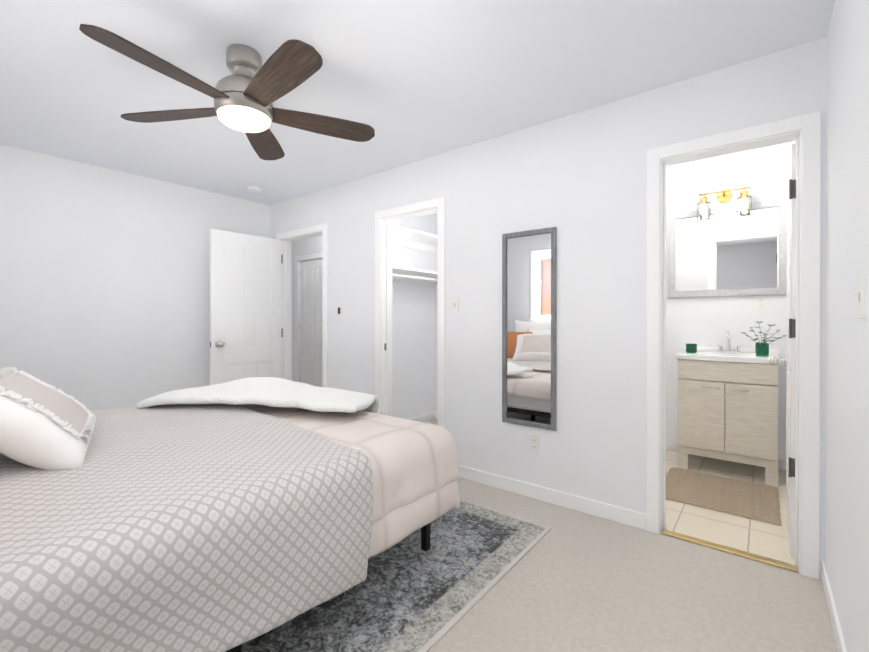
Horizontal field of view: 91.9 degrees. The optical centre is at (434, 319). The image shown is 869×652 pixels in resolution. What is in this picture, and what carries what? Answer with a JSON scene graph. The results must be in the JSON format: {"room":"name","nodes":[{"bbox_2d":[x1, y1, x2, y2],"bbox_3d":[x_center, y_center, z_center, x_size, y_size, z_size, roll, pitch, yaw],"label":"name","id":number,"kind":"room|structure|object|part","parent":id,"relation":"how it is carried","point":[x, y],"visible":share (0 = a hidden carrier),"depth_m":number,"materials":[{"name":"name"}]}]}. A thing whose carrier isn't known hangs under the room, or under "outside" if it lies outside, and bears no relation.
{"room":"bedroom","nodes":[
{"label":"bedroom","id":0,"kind":"room"},
{"bbox_2d":[0,144,269,410],"bbox_3d":[-2.795,-0.051,3.587,0.120,2.440,3.190,0,0,38],"label":"wall","id":1,"kind":"structure","parent":0,"point":[104,288],"depth_m":3.54,"materials":[{"name":"paint"}]},
{"bbox_2d":[291,235,321,381],"bbox_3d":[-1.416,-0.059,5.904,3.230,2.440,0.120,0,0,38],"label":"wall","id":2,"kind":"structure","parent":0,"point":[307,246],"depth_m":6.36,"materials":[{"name":"paint"}]},
{"bbox_2d":[300,259,322,386],"bbox_3d":[-1.719,0.140,6.118,0.767,2.015,0.195,0,0,38],"label":"hall door","id":3,"kind":"structure","parent":2,"relation":"in","point":[310,322],"depth_m":6.17,"materials":[{"name":"white wood"}]},
{"bbox_2d":[392,213,435,418],"bbox_3d":[-0.402,-0.055,4.499,0.100,2.440,1.200,0,0,38],"label":"wall","id":4,"kind":"structure","parent":0,"point":[414,350],"depth_m":4.65,"materials":[{"name":"paint"}]},
{"bbox_2d":[392,224,436,285],"bbox_3d":[-0.215,-0.634,4.362,0.359,0.480,1.179,0,0,38],"label":"closet shelf","id":5,"kind":"object","parent":4,"relation":"attached to","point":[412,239],"visible":0.46,"depth_m":4.38,"materials":[{"name":"white wood"}]},
{"bbox_2d":[408,411,434,421],"bbox_3d":[-0.278,1.120,4.571,0.013,0.090,0.860,0,0,38],"label":"baseboard","id":6,"kind":"structure","parent":4,"relation":"attached to","point":[428,416],"depth_m":4.78,"materials":[{"name":"white wood"}]},
{"bbox_2d":[0,0,834,204],"bbox_3d":[-1.189,-1.311,3.370,6.710,0.080,4.840,0,0,38],"label":"ceiling","id":7,"kind":"structure","parent":0,"point":[409,81],"depth_m":2.13,"materials":[{"name":"white paint"}]},
{"bbox_2d":[79,24,374,159],"bbox_3d":[-0.893,-1.093,1.968,1.220,0.346,1.230,0,0,38],"label":"fan","id":8,"kind":"object","parent":7,"relation":"hanging from","point":[248,92],"visible":1,"depth_m":1.91,"materials":[{"name":"brown wood"}]},
{"bbox_3d":[-1.071,-1.002,1.671,0.211,0.039,0.544,0,0,38],"label":"blade","id":9,"kind":"part","parent":8,"relation":"part of","materials":[{"name":"brown wood"}]},
{"bbox_3d":[-1.271,-1.003,2.063,0.507,0.039,0.344,0,0,38],"label":"blade","id":10,"kind":"part","parent":8,"relation":"part of","materials":[{"name":"brown wood"}]},
{"bbox_3d":[-0.963,-1.004,2.369,0.450,0.039,0.429,0,0,38],"label":"blade","id":11,"kind":"part","parent":8,"relation":"part of","materials":[{"name":"brown wood"}]},
{"bbox_3d":[-0.648,-1.002,1.735,0.548,0.039,0.180,0,0,38],"label":"blade","id":12,"kind":"part","parent":8,"relation":"part of","materials":[{"name":"brown wood"}]},
{"bbox_3d":[-0.575,-1.004,2.171,0.316,0.039,0.518,0,0,38],"label":"blade","id":13,"kind":"part","parent":8,"relation":"part of","materials":[{"name":"brown wood"}]},
{"bbox_2d":[247,186,260,192],"bbox_3d":[-1.746,-1.254,4.062,0.128,0.036,0.128,0,0,38],"label":"smoke detector","id":14,"kind":"object","parent":7,"relation":"attached to","point":[255,189],"visible":1,"depth_m":4.02,"materials":[{"name":"white plastic"}]},
{"bbox_2d":[436,213,436,410],"bbox_3d":[0.487,-0.055,4.628,1.340,2.440,0.100,0,0,38],"label":"wall","id":15,"kind":"structure","parent":0,"point":[436,213],"depth_m":4.93,"materials":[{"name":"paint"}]},
{"bbox_2d":[270,37,826,578],"bbox_3d":[-0.003,-0.051,3.347,4.810,2.440,0.120,0,0,38],"label":"wall","id":16,"kind":"structure","parent":0,"point":[578,181],"depth_m":2.62,"materials":[{"name":"paint"}]},
{"bbox_2d":[209,229,282,384],"bbox_3d":[-1.897,0.147,4.286,0.195,2.015,0.748,0,0,38],"label":"bedroom door","id":17,"kind":"structure","parent":16,"relation":"in","point":[246,332],"depth_m":4.24,"materials":[{"name":"white wood"}]},
{"bbox_2d":[276,223,327,386],"bbox_3d":[-1.344,0.115,4.400,0.879,2.098,0.149,0,0,38],"label":"door frame","id":18,"kind":"structure","parent":16,"relation":"attached to","point":[286,238],"depth_m":4.61,"materials":[{"name":"white wood"}]},
{"bbox_2d":[337,304,341,316],"bbox_3d":[-0.897,-0.083,3.965,0.072,0.116,0.012,0,0,38],"label":"light switch","id":19,"kind":"object","parent":16,"relation":"attached to","point":[339,310],"visible":1,"depth_m":3.95,"materials":[{"name":"white plastic"}]},
{"bbox_2d":[375,197,444,427],"bbox_3d":[-0.176,0.118,3.483,0.750,2.098,0.149,0,0,38],"label":"door frame","id":20,"kind":"structure","parent":16,"relation":"attached to","point":[384,219],"depth_m":3.62,"materials":[{"name":"white wood"}]},
{"bbox_2d":[451,297,458,312],"bbox_3d":[0.148,-0.110,3.142,0.072,0.116,0.016,0,0,38],"label":"light switch","id":21,"kind":"object","parent":16,"relation":"attached to","point":[454,304],"visible":1,"depth_m":3.14,"materials":[{"name":"white plastic"}]},
{"bbox_2d":[502,227,556,430],"bbox_3d":[0.618,0.059,2.769,0.380,1.285,0.021,0,0,38],"label":"mirror","id":22,"kind":"object","parent":16,"relation":"attached to","point":[529,327],"visible":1,"depth_m":2.76,"materials":[{"name":"clear glass"}]},
{"bbox_2d":[529,434,539,452],"bbox_3d":[0.653,0.811,2.753,0.072,0.116,0.009,0,0,38],"label":"outlet","id":23,"kind":"object","parent":16,"relation":"attached to","point":[534,442],"visible":1,"depth_m":2.75,"materials":[{"name":"white plastic"}]},
{"bbox_2d":[458,465,645,529],"bbox_3d":[0.629,1.126,2.771,1.398,0.090,0.013,0,0,38],"label":"baseboard","id":24,"kind":"structure","parent":16,"relation":"attached to","point":[632,518],"depth_m":2.64,"materials":[{"name":"white"}]},
{"bbox_2d":[646,111,820,579],"bbox_3d":[1.500,0.118,2.169,0.710,2.108,0.149,0,0,38],"label":"door frame","id":25,"kind":"structure","parent":16,"relation":"attached to","point":[804,131],"depth_m":1.99,"materials":[{"name":"white wood"}]},
{"bbox_2d":[769,143,795,556],"bbox_3d":[1.901,0.151,2.291,0.117,2.020,0.578,0,0,38],"label":"bathroom door","id":26,"kind":"structure","parent":16,"relation":"in","point":[788,360],"depth_m":2.06,"materials":[{"name":"white wood"}]},
{"bbox_2d":[425,419,836,651],"bbox_3d":[-1.189,1.199,3.379,6.710,0.060,4.840,0,0,38],"label":"floor carpet","id":27,"kind":"object","parent":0,"point":[571,580],"depth_m":1.77,"materials":[{"name":"beige carpet"}]},
{"bbox_2d":[242,499,550,651],"bbox_3d":[-0.800,1.166,2.400,2.350,0.012,1.700,0,0,38],"label":"rug","id":28,"kind":"object","parent":27,"relation":"on","point":[408,594],"visible":0.42,"depth_m":1.80,"materials":[{"name":"grey carpet"}]},
{"bbox_2d":[0,367,459,651],"bbox_3d":[-1.160,0.591,1.909,1.897,1.140,2.246,0,0,38],"label":"bed","id":29,"kind":"object","parent":28,"relation":"on","point":[232,516],"visible":1,"depth_m":1.34,"materials":[{"name":"grey fabric"}]},
{"bbox_2d":[136,377,378,412],"bbox_3d":[-1.016,0.522,2.533,1.357,0.325,1.092,0,0,38],"label":"throw","id":30,"kind":"object","parent":29,"relation":"on","point":[253,394],"depth_m":2.40,"materials":[{"name":"white fabric"}]},
{"bbox_3d":[-1.216,0.990,1.804,1.480,0.342,1.990,0,0,38],"label":"frame","id":31,"kind":"part","parent":29,"relation":"part of","materials":[{"name":"black metal"}]},
{"bbox_2d":[240,404,459,557],"bbox_3d":[-1.111,0.742,1.941,1.786,0.427,1.920,0,0,38],"label":"comforter","id":32,"kind":"object","parent":29,"relation":"on","point":[413,466],"depth_m":1.82,"materials":[{"name":"beige fabric"}]},
{"bbox_2d":[661,529,798,572],"bbox_3d":[1.477,1.168,2.143,0.570,0.011,0.055,0,0,38],"label":"threshold","id":33,"kind":"object","parent":27,"relation":"on","point":[754,557],"visible":1,"depth_m":2.12,"materials":[{"name":"gold metal"}]},
{"bbox_2d":[666,154,789,459],"bbox_3d":[2.148,-0.052,3.756,1.690,2.440,0.120,0,0,38],"label":"wall","id":34,"kind":"structure","parent":0,"point":[704,321],"depth_m":3.46,"materials":[{"name":"paint"}]},
{"bbox_2d":[697,186,751,222],"bbox_3d":[2.353,-0.942,3.422,0.366,0.263,0.147,0,0,38],"label":"sconce","id":35,"kind":"object","parent":34,"relation":"attached to","point":[744,203],"visible":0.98,"depth_m":3.44,"materials":[{"name":"gold metal"}]},
{"bbox_2d":[666,441,785,469],"bbox_3d":[2.155,1.119,3.671,1.570,0.082,0.013,0,0,38],"label":"baseboard","id":36,"kind":"structure","parent":34,"relation":"attached to","point":[672,446],"depth_m":3.69,"materials":[{"name":"white"}]},
{"bbox_2d":[668,198,786,297],"bbox_3d":[2.391,-0.561,3.472,0.820,0.740,0.024,0,0,38],"label":"bathroom mirror","id":37,"kind":"object","parent":34,"relation":"attached to","point":[725,251],"visible":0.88,"depth_m":3.45,"materials":[{"name":"clear glass"}]},
{"bbox_2d":[755,296,766,309],"bbox_3d":[2.585,-0.131,3.332,0.072,0.116,0.009,0,0,38],"label":"outlet","id":38,"kind":"object","parent":34,"relation":"attached to","point":[760,302],"visible":1,"depth_m":3.33,"materials":[{"name":"white plastic"}]},
{"bbox_2d":[665,450,794,564],"bbox_3d":[1.665,1.166,3.047,1.570,0.008,1.600,0,0,38],"label":"floor","id":39,"kind":"structure","parent":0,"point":[764,539],"depth_m":2.42,"materials":[{"name":"beige tile"}]},
{"bbox_2d":[665,467,781,525],"bbox_3d":[1.899,1.154,2.825,0.657,0.014,0.667,0,0,38],"label":"bath mat","id":40,"kind":"object","parent":39,"relation":"on","point":[749,500],"visible":1,"depth_m":2.76,"materials":[{"name":"fabric"}]},
{"bbox_2d":[676,331,780,486],"bbox_3d":[2.270,0.627,3.266,0.634,1.068,0.498,0,0,38],"label":"bathroom vanity","id":41,"kind":"object","parent":39,"relation":"on","point":[728,403],"visible":0.98,"depth_m":3.08,"materials":[{"name":"brown wood"}]},
{"bbox_2d":[686,344,696,352],"bbox_3d":[2.048,0.230,3.353,0.078,0.071,0.078,0,0,38],"label":"candle","id":42,"kind":"object","parent":41,"relation":"on","point":[691,348],"visible":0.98,"depth_m":3.32,"materials":[{"name":"green glass"}]},
{"bbox_3d":[2.125,0.505,3.081,0.284,0.010,0.028,0,0,38],"label":"handle","id":43,"kind":"part","parent":41,"relation":"part of","materials":[{"name":"silver metal"}]},
{"bbox_2d":[713,331,744,352],"bbox_3d":[2.348,0.180,3.364,0.213,0.175,0.138,0,0,38],"label":"faucet","id":44,"kind":"object","parent":41,"relation":"on","point":[720,349],"depth_m":3.39,"materials":[{"name":"silver metal"}]},
{"bbox_2d":[740,321,786,355],"bbox_3d":[2.418,0.140,3.074,0.299,0.254,0.117,0,0,38],"label":"potted plant","id":45,"kind":"object","parent":41,"relation":"on","point":[761,348],"visible":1,"depth_m":3.07,"materials":[{"name":"green plant"}]},
{"bbox_3d":[2.404,0.221,3.087,0.080,0.092,0.080,0,0,38],"label":"glass","id":46,"kind":"part","parent":45,"relation":"part of","materials":[{"name":"green glass"}]},
{"bbox_2d":[825,0,868,651],"bbox_3d":[1.404,-0.044,1.341,0.120,2.440,4.840,0,0,38],"label":"wall","id":47,"kind":"structure","parent":0,"point":[847,381],"depth_m":1.39,"materials":[{"name":"paint"}]},
{"bbox_2d":[821,560,847,651],"bbox_3d":[0.851,1.133,0.749,0.013,0.090,2.920,0,0,38],"label":"baseboard","id":48,"kind":"structure","parent":47,"relation":"attached to","point":[838,635],"depth_m":1.60,"materials":[{"name":"white"}]},
{"bbox_2d":[854,275,864,317],"bbox_3d":[1.196,-0.063,1.186,0.016,0.116,0.072,0,0,38],"label":"light switch","id":49,"kind":"object","parent":47,"relation":"attached to","point":[860,295],"visible":1,"depth_m":1.17,"materials":[{"name":"white plastic"}]}
]}

